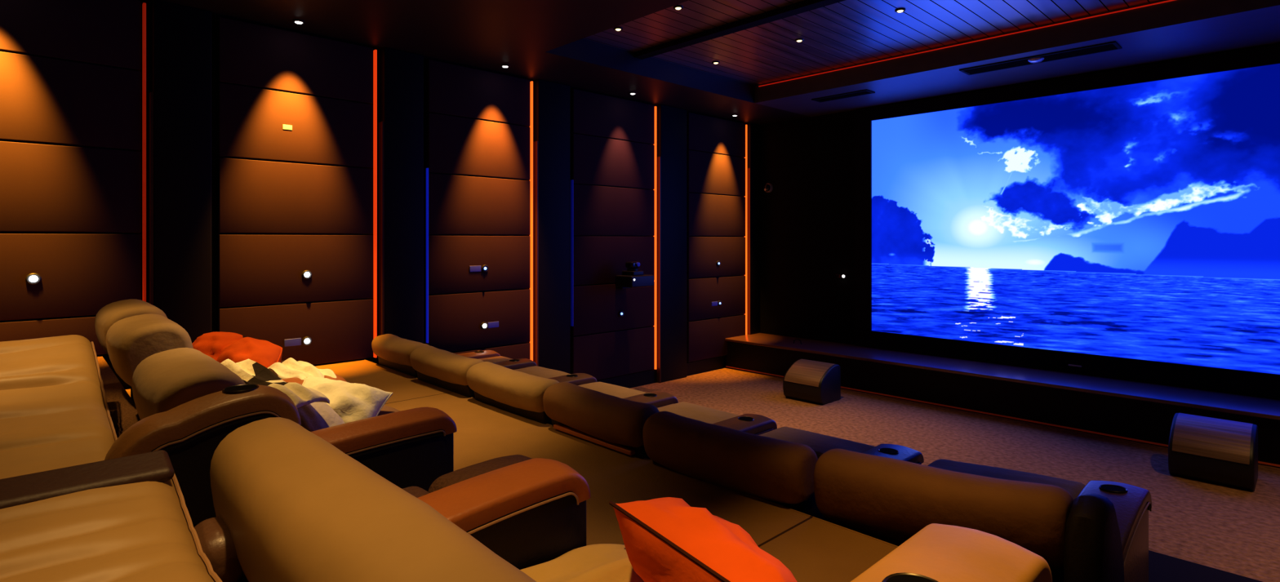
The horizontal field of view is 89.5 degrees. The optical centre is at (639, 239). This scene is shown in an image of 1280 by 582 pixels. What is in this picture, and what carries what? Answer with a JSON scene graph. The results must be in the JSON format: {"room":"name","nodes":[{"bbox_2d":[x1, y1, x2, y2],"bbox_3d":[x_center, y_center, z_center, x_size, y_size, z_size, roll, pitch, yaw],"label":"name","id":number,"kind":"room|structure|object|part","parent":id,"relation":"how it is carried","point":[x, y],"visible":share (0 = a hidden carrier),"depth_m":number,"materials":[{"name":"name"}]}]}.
{"room":"home theater","nodes":[
{"label":"home theater","id":0,"kind":"room"},
{"bbox_2d":[97,355,248,581],"bbox_3d":[-2.158,1.550,0.427,3.470,1.200,10.200,0,0,-44],"label":"floor","id":1,"kind":"structure","parent":0,"point":[122,410],"depth_m":3.77,"materials":[{"name":"carpet"}]},
{"bbox_2d":[0,334,117,479],"bbox_3d":[-2.840,0.753,2.556,1.155,0.476,2.100,0,0,-44],"label":"lounger","id":2,"kind":"object","parent":1,"relation":"on","point":[55,414],"visible":0.68,"depth_m":2.85,"materials":[{"name":"beige leather"}]},
{"bbox_2d":[0,449,222,581],"bbox_3d":[-1.230,0.763,0.892,1.155,0.372,1.490,0,0,-44],"label":"lounger","id":3,"kind":"object","parent":1,"relation":"on","point":[122,519],"visible":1,"depth_m":1.47,"materials":[{"name":"beige leather"}]},
{"bbox_2d":[97,0,746,388],"bbox_3d":[-2.470,-0.100,7.253,12.450,4.700,0.100,0,0,-44],"label":"wall","id":4,"kind":"structure","parent":0,"point":[148,4],"depth_m":5.86,"materials":[{"name":"black fabric"}]},
{"bbox_2d":[0,0,146,355],"bbox_3d":[-4.900,-0.540,4.804,1.954,2.960,0.081,0,0,-44],"label":"wall panel","id":5,"kind":"object","parent":4,"relation":"attached to","point":[70,74],"visible":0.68,"depth_m":5.12,"materials":[{"name":"fabric"}]},
{"bbox_2d":[25,272,41,284],"bbox_3d":[-4.663,0.300,4.966,0.090,0.090,0.036,0,0,-44],"label":"wall lamp","id":6,"kind":"object","parent":5,"relation":"attached to","point":[33,278],"visible":1,"depth_m":4.96,"materials":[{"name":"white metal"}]},
{"bbox_2d":[148,91,153,305],"bbox_3d":[-4.160,0.000,5.497,0.020,2.500,0.104,0,0,-44],"label":"trim","id":7,"kind":"structure","parent":4,"relation":"attached to","point":[151,94],"depth_m":5.46,"materials":[{"name":"wood"}]},
{"bbox_2d":[151,0,211,343],"bbox_3d":[-4.002,-0.395,5.650,0.420,3.290,0.100,0,0,-44],"label":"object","id":8,"kind":"structure","parent":4,"relation":"attached to","point":[181,35],"depth_m":5.62,"materials":[{"name":"black paint"}]},
{"bbox_2d":[217,17,377,364],"bbox_3d":[-3.302,-0.390,6.331,1.414,3.260,0.081,0,0,-44],"label":"wall panel","id":9,"kind":"object","parent":4,"relation":"attached to","point":[291,202],"visible":0.94,"depth_m":6.26,"materials":[{"name":"fabric"}]},
{"bbox_2d":[283,124,292,129],"bbox_3d":[-3.387,-1.083,6.208,0.080,0.045,0.005,0,0,-44],"label":"tag","id":10,"kind":"object","parent":9,"relation":"attached to","point":[285,126],"visible":1,"depth_m":6.21,"materials":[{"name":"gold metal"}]},
{"bbox_2d":[284,336,311,346],"bbox_3d":[-3.309,0.990,6.260,0.245,0.090,0.036,0,0,-44],"label":"wall lamp","id":11,"kind":"object","parent":9,"relation":"attached to","point":[307,340],"visible":1,"depth_m":6.26,"materials":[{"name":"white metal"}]},
{"bbox_3d":[-3.352,0.990,6.236,0.150,0.070,0.012,0,0,-44],"label":"plate","id":12,"kind":"part","parent":11,"relation":"part of","materials":[{"name":"blue"}]},
{"bbox_2d":[301,270,311,279],"bbox_3d":[-3.253,0.340,6.314,0.090,0.090,0.036,0,0,-44],"label":"wall lamp","id":13,"kind":"object","parent":9,"relation":"attached to","point":[306,274],"visible":1,"depth_m":6.30,"materials":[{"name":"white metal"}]},
{"bbox_2d":[378,120,384,364],"bbox_3d":[-2.743,0.450,6.851,0.020,3.400,0.104,0,0,-44],"label":"trim","id":14,"kind":"structure","parent":4,"relation":"attached to","point":[381,124],"depth_m":6.82,"materials":[{"name":"brown wood"}]},
{"bbox_2d":[380,47,423,343],"bbox_3d":[-2.578,0.055,7.011,0.440,4.190,0.100,0,0,-44],"label":"trim","id":15,"kind":"structure","parent":4,"relation":"attached to","point":[402,73],"depth_m":6.96,"materials":[{"name":"black paint"}]},
{"bbox_2d":[143,0,809,124],"bbox_3d":[-2.049,-2.245,6.812,12.450,0.410,1.120,0,0,-44],"label":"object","id":16,"kind":"structure","parent":4,"relation":"attached to","point":[585,64],"depth_m":7.39,"materials":[{"name":"paint"}]},
{"bbox_2d":[292,18,305,24],"bbox_3d":[-3.181,-2.030,6.021,0.112,0.020,0.112,0,0,-44],"label":"recessed light","id":17,"kind":"object","parent":16,"relation":"in","point":[295,20],"visible":1,"depth_m":6.00,"materials":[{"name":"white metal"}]},
{"bbox_2d":[500,64,510,67],"bbox_3d":[-1.576,-2.030,7.554,0.112,0.020,0.112,0,0,-44],"label":"recessed light","id":18,"kind":"object","parent":16,"relation":"in","point":[501,65],"visible":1,"depth_m":7.53,"materials":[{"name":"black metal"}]},
{"bbox_2d":[426,59,533,360],"bbox_3d":[-1.878,-0.040,7.692,1.396,3.960,0.081,0,0,-44],"label":"wall panel","id":19,"kind":"object","parent":4,"relation":"attached to","point":[479,138],"visible":0.83,"depth_m":7.63,"materials":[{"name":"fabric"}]},
{"bbox_2d":[469,264,488,272],"bbox_3d":[-1.892,0.340,7.614,0.245,0.090,0.036,0,0,-44],"label":"wall lamp","id":20,"kind":"object","parent":19,"relation":"attached to","point":[484,268],"visible":1,"depth_m":7.62,"materials":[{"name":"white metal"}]},
{"bbox_3d":[-1.935,0.340,7.590,0.150,0.070,0.012,0,0,-44],"label":"plate","id":21,"kind":"part","parent":20,"relation":"part of","materials":[{"name":"blue"}]},
{"bbox_2d":[480,321,498,329],"bbox_3d":[-1.787,1.020,7.714,0.245,0.090,0.036,0,0,-44],"label":"wall lamp","id":22,"kind":"object","parent":19,"relation":"attached to","point":[484,326],"visible":1,"depth_m":7.71,"materials":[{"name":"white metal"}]},
{"bbox_3d":[-1.761,1.020,7.756,0.150,0.070,0.012,0,0,-44],"label":"plate","id":23,"kind":"part","parent":22,"relation":"part of","materials":[{"name":"blue"}]},
{"bbox_2d":[533,141,538,366],"bbox_3d":[-1.326,0.450,8.205,0.020,3.400,0.104,0,0,-44],"label":"trim","id":24,"kind":"structure","parent":4,"relation":"attached to","point":[535,144],"depth_m":8.18,"materials":[{"name":"brown wood"}]},
{"bbox_2d":[534,79,569,373],"bbox_3d":[-1.136,0.055,8.389,0.510,4.190,0.100,0,0,-44],"label":"trim","id":25,"kind":"structure","parent":4,"relation":"attached to","point":[552,100],"depth_m":8.35,"materials":[{"name":"black paint"}]},
{"bbox_2d":[570,88,656,380],"bbox_3d":[-0.346,-0.040,9.156,1.576,3.960,0.081,0,0,-44],"label":"wall panel","id":26,"kind":"object","parent":4,"relation":"attached to","point":[613,140],"visible":0.95,"depth_m":9.05,"materials":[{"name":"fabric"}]},
{"bbox_2d":[618,310,623,316],"bbox_3d":[-0.260,1.050,9.174,0.090,0.090,0.036,0,0,-44],"label":"wall lamp","id":27,"kind":"object","parent":26,"relation":"attached to","point":[620,313],"visible":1,"depth_m":9.16,"materials":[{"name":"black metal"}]},
{"bbox_2d":[615,270,653,288],"bbox_3d":[-0.090,0.560,9.039,0.500,0.260,0.463,0,0,-44],"label":"projector","id":28,"kind":"object","parent":26,"relation":"attached to","point":[628,279],"visible":0.98,"depth_m":8.86,"materials":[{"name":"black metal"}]},
{"bbox_2d":[625,261,639,271],"bbox_3d":[-0.092,0.365,8.955,0.170,0.130,0.185,0,0,-44],"label":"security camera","id":29,"kind":"object","parent":28,"relation":"on","point":[632,265],"visible":1,"depth_m":8.90,"materials":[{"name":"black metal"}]},
{"bbox_2d":[362,359,898,547],"bbox_3d":[0.616,1.254,3.078,0.016,0.016,10.200,0,0,-44],"label":"trim","id":30,"kind":"structure","parent":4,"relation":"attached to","point":[807,515],"depth_m":2.92,"materials":[{"name":"wood"}]},
{"bbox_2d":[656,156,661,382],"bbox_3d":[0.272,0.450,9.732,0.020,3.400,0.104,0,0,-44],"label":"trim","id":31,"kind":"structure","parent":4,"relation":"attached to","point":[658,158],"depth_m":9.70,"materials":[{"name":"brown wood"}]},
{"bbox_2d":[596,355,723,388],"bbox_3d":[-0.750,2.050,8.803,5.920,0.200,0.035,0,0,-44],"label":"baseboard","id":32,"kind":"structure","parent":4,"relation":"attached to","point":[646,377],"depth_m":9.65,"materials":[{"name":"black paint"}]},
{"bbox_2d":[656,104,686,382],"bbox_3d":[0.491,0.055,9.944,0.590,4.190,0.100,0,0,-44],"label":"trim","id":33,"kind":"structure","parent":4,"relation":"attached to","point":[671,122],"depth_m":9.89,"materials":[{"name":"black paint"}]},
{"bbox_2d":[686,111,746,362],"bbox_3d":[1.293,-0.040,10.722,1.504,3.960,0.081,0,0,-44],"label":"wall panel","id":34,"kind":"object","parent":4,"relation":"attached to","point":[717,148],"visible":0.91,"depth_m":10.61,"materials":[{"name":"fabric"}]},
{"bbox_2d":[711,300,721,306],"bbox_3d":[1.267,1.050,10.633,0.245,0.090,0.036,0,0,-44],"label":"wall lamp","id":35,"kind":"object","parent":34,"relation":"attached to","point":[718,303],"visible":1,"depth_m":10.65,"materials":[{"name":"black metal"}]},
{"bbox_3d":[1.225,1.050,10.609,0.150,0.070,0.012,0,0,-44],"label":"plate","id":36,"kind":"part","parent":35,"relation":"part of","materials":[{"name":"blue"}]},
{"bbox_2d":[715,260,720,266],"bbox_3d":[1.302,0.390,10.666,0.090,0.090,0.036,0,0,-44],"label":"wall lamp","id":37,"kind":"object","parent":34,"relation":"attached to","point":[718,263],"visible":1,"depth_m":10.65,"materials":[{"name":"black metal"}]},
{"bbox_2d":[746,168,751,334],"bbox_3d":[1.884,0.450,11.272,0.020,3.400,0.104,0,0,-44],"label":"trim","id":38,"kind":"structure","parent":4,"relation":"attached to","point":[748,170],"depth_m":11.24,"materials":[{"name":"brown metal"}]},
{"bbox_2d":[746,122,759,334],"bbox_3d":[1.991,0.055,11.377,0.280,4.190,0.100,0,0,-44],"label":"trim","id":39,"kind":"structure","parent":4,"relation":"attached to","point":[753,130],"depth_m":11.33,"materials":[{"name":"black paint"}]},
{"bbox_2d":[124,359,896,581],"bbox_3d":[-0.145,1.700,2.352,2.100,0.900,10.200,0,0,-44],"label":"floor","id":40,"kind":"structure","parent":0,"point":[812,549],"depth_m":3.33,"materials":[{"name":"carpet"}]},
{"bbox_2d":[94,298,284,403],"bbox_3d":[-2.823,0.809,4.205,1.114,0.873,0.896,0,0,-44],"label":"recliner","id":41,"kind":"object","parent":40,"relation":"on","point":[110,313],"visible":0.09,"depth_m":3.67,"materials":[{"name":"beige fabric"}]},
{"bbox_3d":[-2.949,0.863,3.918,0.290,0.735,0.620,0,0,-44],"label":"backrest","id":42,"kind":"part","parent":41,"relation":"part of","materials":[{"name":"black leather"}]},
{"bbox_2d":[106,313,346,386],"bbox_3d":[-2.163,0.825,3.515,1.112,0.840,0.905,0,0,-44],"label":"recliner","id":43,"kind":"object","parent":40,"relation":"on","point":[130,340],"visible":0.12,"depth_m":3.10,"materials":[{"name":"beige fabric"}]},
{"bbox_2d":[191,331,243,360],"bbox_3d":[-2.516,0.692,3.818,0.328,0.290,0.257,0,0,7],"label":"cushion","id":44,"kind":"object","parent":43,"relation":"on","point":[211,344],"visible":0.33,"depth_m":3.76,"materials":[{"name":"orange fabric"}]},
{"bbox_2d":[216,337,282,368],"bbox_3d":[-2.284,0.713,3.765,0.331,0.292,0.327,0,0,-44],"label":"cushion","id":45,"kind":"object","parent":43,"relation":"on","point":[264,353],"visible":0.46,"depth_m":3.70,"materials":[{"name":"orange fabric"}]},
{"bbox_2d":[267,357,336,379],"bbox_3d":[-1.856,0.742,3.555,0.596,0.145,0.215,0,0,37],"label":"throw blanket","id":46,"kind":"object","parent":43,"relation":"on","point":[290,367],"visible":0.59,"depth_m":3.52,"materials":[{"name":"beige fabric"}]},
{"bbox_2d":[104,347,457,526],"bbox_3d":[-1.527,0.865,2.753,1.243,0.761,1.035,0,0,-44],"label":"recliner","id":47,"kind":"object","parent":40,"relation":"on","point":[187,402],"visible":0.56,"depth_m":2.35,"materials":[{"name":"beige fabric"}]},
{"bbox_3d":[-1.490,0.895,2.225,0.520,0.690,0.185,0,0,-44],"label":"raised arm","id":48,"kind":"part","parent":47,"relation":"part of","materials":[{"name":"black leather"}]},
{"bbox_2d":[221,358,329,408],"bbox_3d":[-1.645,0.625,2.790,0.600,0.202,0.276,0,0,23],"label":"throw blanket","id":49,"kind":"object","parent":47,"relation":"on","point":[250,371],"visible":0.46,"depth_m":2.77,"materials":[{"name":"beige fabric"}]},
{"bbox_2d":[297,402,345,431],"bbox_3d":[-1.481,0.764,2.850,0.317,0.208,0.200,0,0,15],"label":"throw blanket","id":50,"kind":"object","parent":47,"relation":"on","point":[314,416],"visible":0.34,"depth_m":2.80,"materials":[{"name":"beige fabric"}]},
{"bbox_2d":[300,376,393,428],"bbox_3d":[-1.437,0.793,3.053,0.448,0.255,0.270,0,0,-4],"label":"cushion","id":51,"kind":"object","parent":47,"relation":"on","point":[354,402],"visible":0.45,"depth_m":3.03,"materials":[{"name":"beige fabric"}]},
{"bbox_3d":[-1.074,0.995,2.622,0.600,0.490,0.185,0,0,-44],"label":"arm","id":52,"kind":"part","parent":47,"relation":"part of","materials":[{"name":"black leather"}]},
{"bbox_2d":[190,417,1052,581],"bbox_3d":[-0.255,0.897,1.583,1.182,0.697,1.935,0,0,-44],"label":"recliner","id":53,"kind":"object","parent":40,"relation":"on","point":[290,505],"visible":0.88,"depth_m":1.48,"materials":[{"name":"beige leather"}]},
{"bbox_3d":[-0.797,0.967,2.108,0.360,0.205,0.410,0,0,-44],"label":"seat","id":54,"kind":"part","parent":53,"relation":"part of","materials":[{"name":"brown leather"}]},
{"bbox_3d":[-0.432,0.998,2.001,0.540,0.485,0.190,0,0,-44],"label":"arm","id":55,"kind":"part","parent":53,"relation":"part of","materials":[{"name":"black leather"}]},
{"bbox_2d":[520,543,644,581],"bbox_3d":[-0.124,1.052,1.775,0.794,0.225,0.538,0,0,-44],"label":"cushion","id":56,"kind":"object","parent":53,"relation":"on","point":[602,562],"visible":0.56,"depth_m":1.91,"materials":[{"name":"beige fabric"}]},
{"bbox_2d":[608,497,797,581],"bbox_3d":[0.187,0.877,1.700,0.605,0.323,0.282,0,0,36],"label":"cushion","id":57,"kind":"object","parent":53,"relation":"on","point":[667,539],"visible":1,"depth_m":1.65,"materials":[{"name":"orange fabric"}]},
{"bbox_2d":[333,0,688,51],"bbox_3d":[-0.839,-2.245,1.674,7.100,0.410,7.980,0,0,-44],"label":"trim","id":58,"kind":"structure","parent":0,"point":[543,25],"depth_m":5.86,"materials":[{"name":"paint"}]},
{"bbox_2d":[583,0,1159,85],"bbox_3d":[3.098,-2.375,5.436,3.790,0.150,7.980,0,0,-44],"label":"ceiling","id":59,"kind":"structure","parent":0,"point":[846,33],"depth_m":7.07,"materials":[{"name":"brown wood"}]},
{"bbox_2d":[613,26,622,31],"bbox_3d":[-0.237,-2.290,7.022,0.100,0.020,0.100,0,0,-44],"label":"recessed light","id":60,"kind":"object","parent":59,"relation":"in","point":[616,28],"visible":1,"depth_m":7.00,"materials":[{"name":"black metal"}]},
{"bbox_2d":[673,4,683,9],"bbox_3d":[0.378,-2.290,6.378,0.100,0.020,0.100,0,0,-44],"label":"recessed light","id":61,"kind":"object","parent":59,"relation":"in","point":[677,6],"visible":0.99,"depth_m":6.36,"materials":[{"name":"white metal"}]},
{"bbox_2d":[634,0,844,59],"bbox_3d":[2.732,-2.270,5.087,0.140,0.060,7.980,0,0,-44],"label":"trim","id":62,"kind":"structure","parent":59,"relation":"attached to","point":[804,6],"depth_m":6.82,"materials":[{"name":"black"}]},
{"bbox_2d":[795,38,804,42],"bbox_3d":[1.831,-2.290,7.420,0.100,0.020,0.100,0,0,-44],"label":"recessed light","id":63,"kind":"object","parent":59,"relation":"in","point":[797,40],"visible":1,"depth_m":7.40,"materials":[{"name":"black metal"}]},
{"bbox_2d":[894,8,905,13],"bbox_3d":[2.601,-2.290,6.455,0.100,0.020,0.100,0,0,-44],"label":"recessed light","id":64,"kind":"object","parent":59,"relation":"in","point":[899,10],"visible":1,"depth_m":6.43,"materials":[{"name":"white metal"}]},
{"bbox_2d":[630,367,1279,581],"bbox_3d":[1.088,2.200,3.529,12.450,0.100,10.200,0,0,-44],"label":"floor","id":65,"kind":"structure","parent":0,"point":[1231,530],"depth_m":6.53,"materials":[{"name":"carpet"}]},
{"bbox_2d":[782,359,840,404],"bbox_3d":[2.319,1.908,8.730,0.524,0.484,0.580,0,0,-44],"label":"floor speaker","id":66,"kind":"object","parent":65,"relation":"on","point":[815,382],"visible":1,"depth_m":8.58,"materials":[{"name":"brown wood"}]},
{"bbox_2d":[724,333,1279,467],"bbox_3d":[5.244,1.900,7.501,0.948,0.500,10.180,0,0,-44],"label":"stage","id":67,"kind":"object","parent":65,"relation":"on","point":[1138,411],"visible":0.79,"depth_m":7.73,"materials":[{"name":"black"}]},
{"bbox_3d":[5.244,1.670,7.501,0.948,0.040,10.180,0,0,-44],"label":"shelf","id":68,"kind":"part","parent":67,"relation":"part of","materials":[{"name":"paint"}]},
{"bbox_2d":[1168,413,1257,491],"bbox_3d":[5.181,1.898,5.843,0.534,0.504,0.570,0,0,-44],"label":"floor speaker","id":69,"kind":"object","parent":65,"relation":"on","point":[1219,451],"visible":1,"depth_m":5.71,"materials":[{"name":"brown wood"}]},
{"bbox_2d":[760,44,1278,345],"bbox_3d":[5.625,-0.100,7.865,0.100,4.700,10.400,0,0,-44],"label":"wall","id":70,"kind":"structure","parent":0,"point":[807,217],"depth_m":10.73,"materials":[{"name":"black fabric"}]},
{"bbox_2d":[763,182,773,192],"bbox_3d":[2.214,-0.910,11.273,0.122,0.170,0.170,0,0,-44],"label":"dome camera","id":71,"kind":"object","parent":70,"relation":"attached to","point":[768,187],"visible":1,"depth_m":11.24,"materials":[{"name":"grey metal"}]},
{"bbox_2d":[835,274,847,278],"bbox_3d":[3.209,0.580,10.300,0.028,0.060,0.200,0,0,-44],"label":"lamp","id":72,"kind":"object","parent":70,"relation":"attached to","point":[839,276],"visible":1,"depth_m":10.29,"materials":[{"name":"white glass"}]},
{"bbox_2d":[811,88,875,102],"bbox_3d":[2.863,-2.033,9.133,0.240,0.013,0.850,0,0,-44],"label":"air vent","id":73,"kind":"object","parent":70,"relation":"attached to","point":[866,91],"visible":1,"depth_m":9.10,"materials":[{"name":"black"}]},
{"bbox_2d":[758,0,1174,86],"bbox_3d":[4.489,-2.273,6.710,0.013,0.010,7.900,0,0,-44],"label":"led strip","id":74,"kind":"object","parent":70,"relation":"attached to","point":[1167,0],"visible":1,"depth_m":7.29,"materials":[{"name":"red plastic"}]},
{"bbox_2d":[755,0,1279,116],"bbox_3d":[5.031,-2.245,7.284,1.560,0.410,7.980,0,0,-44],"label":"ceiling soffit","id":75,"kind":"structure","parent":70,"relation":"attached to","point":[1176,29],"depth_m":7.28,"materials":[{"name":"paint"}]},
{"bbox_2d":[959,40,1121,75],"bbox_3d":[4.462,-2.033,7.286,0.320,0.013,1.530,0,0,-44],"label":"air vent","id":76,"kind":"object","parent":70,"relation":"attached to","point":[1110,46],"visible":0.88,"depth_m":7.19,"materials":[{"name":"black metal"}]},
{"bbox_2d":[1027,57,1044,62],"bbox_3d":[4.444,-2.009,7.248,0.160,0.035,0.160,0,0,-44],"label":"smoke detector","id":77,"kind":"object","parent":76,"relation":"attached to","point":[1037,60],"visible":1,"depth_m":7.20,"materials":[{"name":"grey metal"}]},
{"bbox_2d":[854,44,1279,399],"bbox_3d":[5.530,-0.186,7.823,0.091,3.658,6.250,0,0,-44],"label":"projection screen","id":78,"kind":"object","parent":70,"relation":"attached to","point":[1123,224],"visible":1,"depth_m":7.87,"materials":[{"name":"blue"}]},
{"bbox_2d":[1148,550,1262,581],"bbox_3d":[1.439,2.000,3.865,2.280,0.300,10.200,0,0,-44],"label":"floor","id":79,"kind":"structure","parent":0,"point":[1162,567],"depth_m":3.59,"materials":[{"name":"black carpet"}]},
{"bbox_2d":[371,333,537,377],"bbox_3d":[-1.887,1.396,6.600,1.395,0.889,0.960,0,0,-44],"label":"recliner","id":80,"kind":"object","parent":79,"relation":"on","point":[393,352],"visible":0.3,"depth_m":6.28,"materials":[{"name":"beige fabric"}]},
{"bbox_3d":[-2.209,1.440,6.292,0.360,0.780,0.886,0,0,-44],"label":"backrest","id":81,"kind":"part","parent":80,"relation":"part of","materials":[{"name":"black leather"}]},
{"bbox_2d":[409,345,597,398],"bbox_3d":[-1.222,1.397,5.864,1.404,0.886,1.012,0,0,-44],"label":"recliner","id":82,"kind":"object","parent":79,"relation":"on","point":[446,370],"visible":0.27,"depth_m":5.48,"materials":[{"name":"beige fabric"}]},
{"bbox_3d":[-1.554,1.440,5.563,0.360,0.780,0.946,0,0,-44],"label":"backrest","id":83,"kind":"part","parent":82,"relation":"part of","materials":[{"name":"black leather"}]},
{"bbox_2d":[466,361,678,425],"bbox_3d":[-0.523,1.400,5.131,1.397,0.880,1.015,0,0,-44],"label":"recliner","id":84,"kind":"object","parent":79,"relation":"on","point":[515,392],"visible":0.31,"depth_m":4.73,"materials":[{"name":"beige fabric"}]},
{"bbox_3d":[-0.852,1.440,4.829,0.360,0.780,0.956,0,0,-44],"label":"backrest","id":85,"kind":"part","parent":84,"relation":"part of","materials":[{"name":"black leather"}]},
{"bbox_2d":[542,382,777,459],"bbox_3d":[0.160,1.399,4.418,1.407,0.882,0.953,0,0,-44],"label":"recliner","id":86,"kind":"object","parent":79,"relation":"on","point":[611,422],"visible":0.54,"depth_m":4.01,"materials":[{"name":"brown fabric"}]},
{"bbox_3d":[-0.297,1.226,3.983,0.045,0.025,0.746,0,0,-44],"label":"trim","id":87,"kind":"part","parent":86,"relation":"part of","materials":[{"name":"brown leather"}]},
{"bbox_3d":[-0.172,1.440,4.117,0.360,0.780,0.886,0,0,-44],"label":"backrest","id":88,"kind":"part","parent":86,"relation":"part of","materials":[{"name":"black leather"}]},
{"bbox_2d":[642,411,924,520],"bbox_3d":[0.854,1.407,3.737,1.437,0.867,0.993,0,0,-44],"label":"recliner","id":89,"kind":"object","parent":79,"relation":"on","point":[777,466],"visible":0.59,"depth_m":3.25,"materials":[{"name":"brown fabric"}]},
{"bbox_3d":[0.523,1.440,3.433,0.957,0.780,0.359,0,0,43],"label":"backrest","id":90,"kind":"part","parent":89,"relation":"part of","materials":[{"name":"black leather"}]},
{"bbox_2d":[813,448,1151,581],"bbox_3d":[1.718,1.405,3.108,1.601,0.871,1.056,0,0,-44],"label":"recliner","id":91,"kind":"object","parent":79,"relation":"on","point":[1096,531],"visible":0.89,"depth_m":2.68,"materials":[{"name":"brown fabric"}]},
{"bbox_3d":[1.372,1.440,2.819,1.058,0.780,0.350,0,0,33],"label":"backrest","id":92,"kind":"part","parent":91,"relation":"part of","materials":[{"name":"black leather"}]},
{"bbox_3d":[2.185,1.555,3.059,0.968,0.570,0.220,0,0,-44],"label":"arm","id":93,"kind":"part","parent":91,"relation":"part of","materials":[{"name":"brown leather"}]}
]}

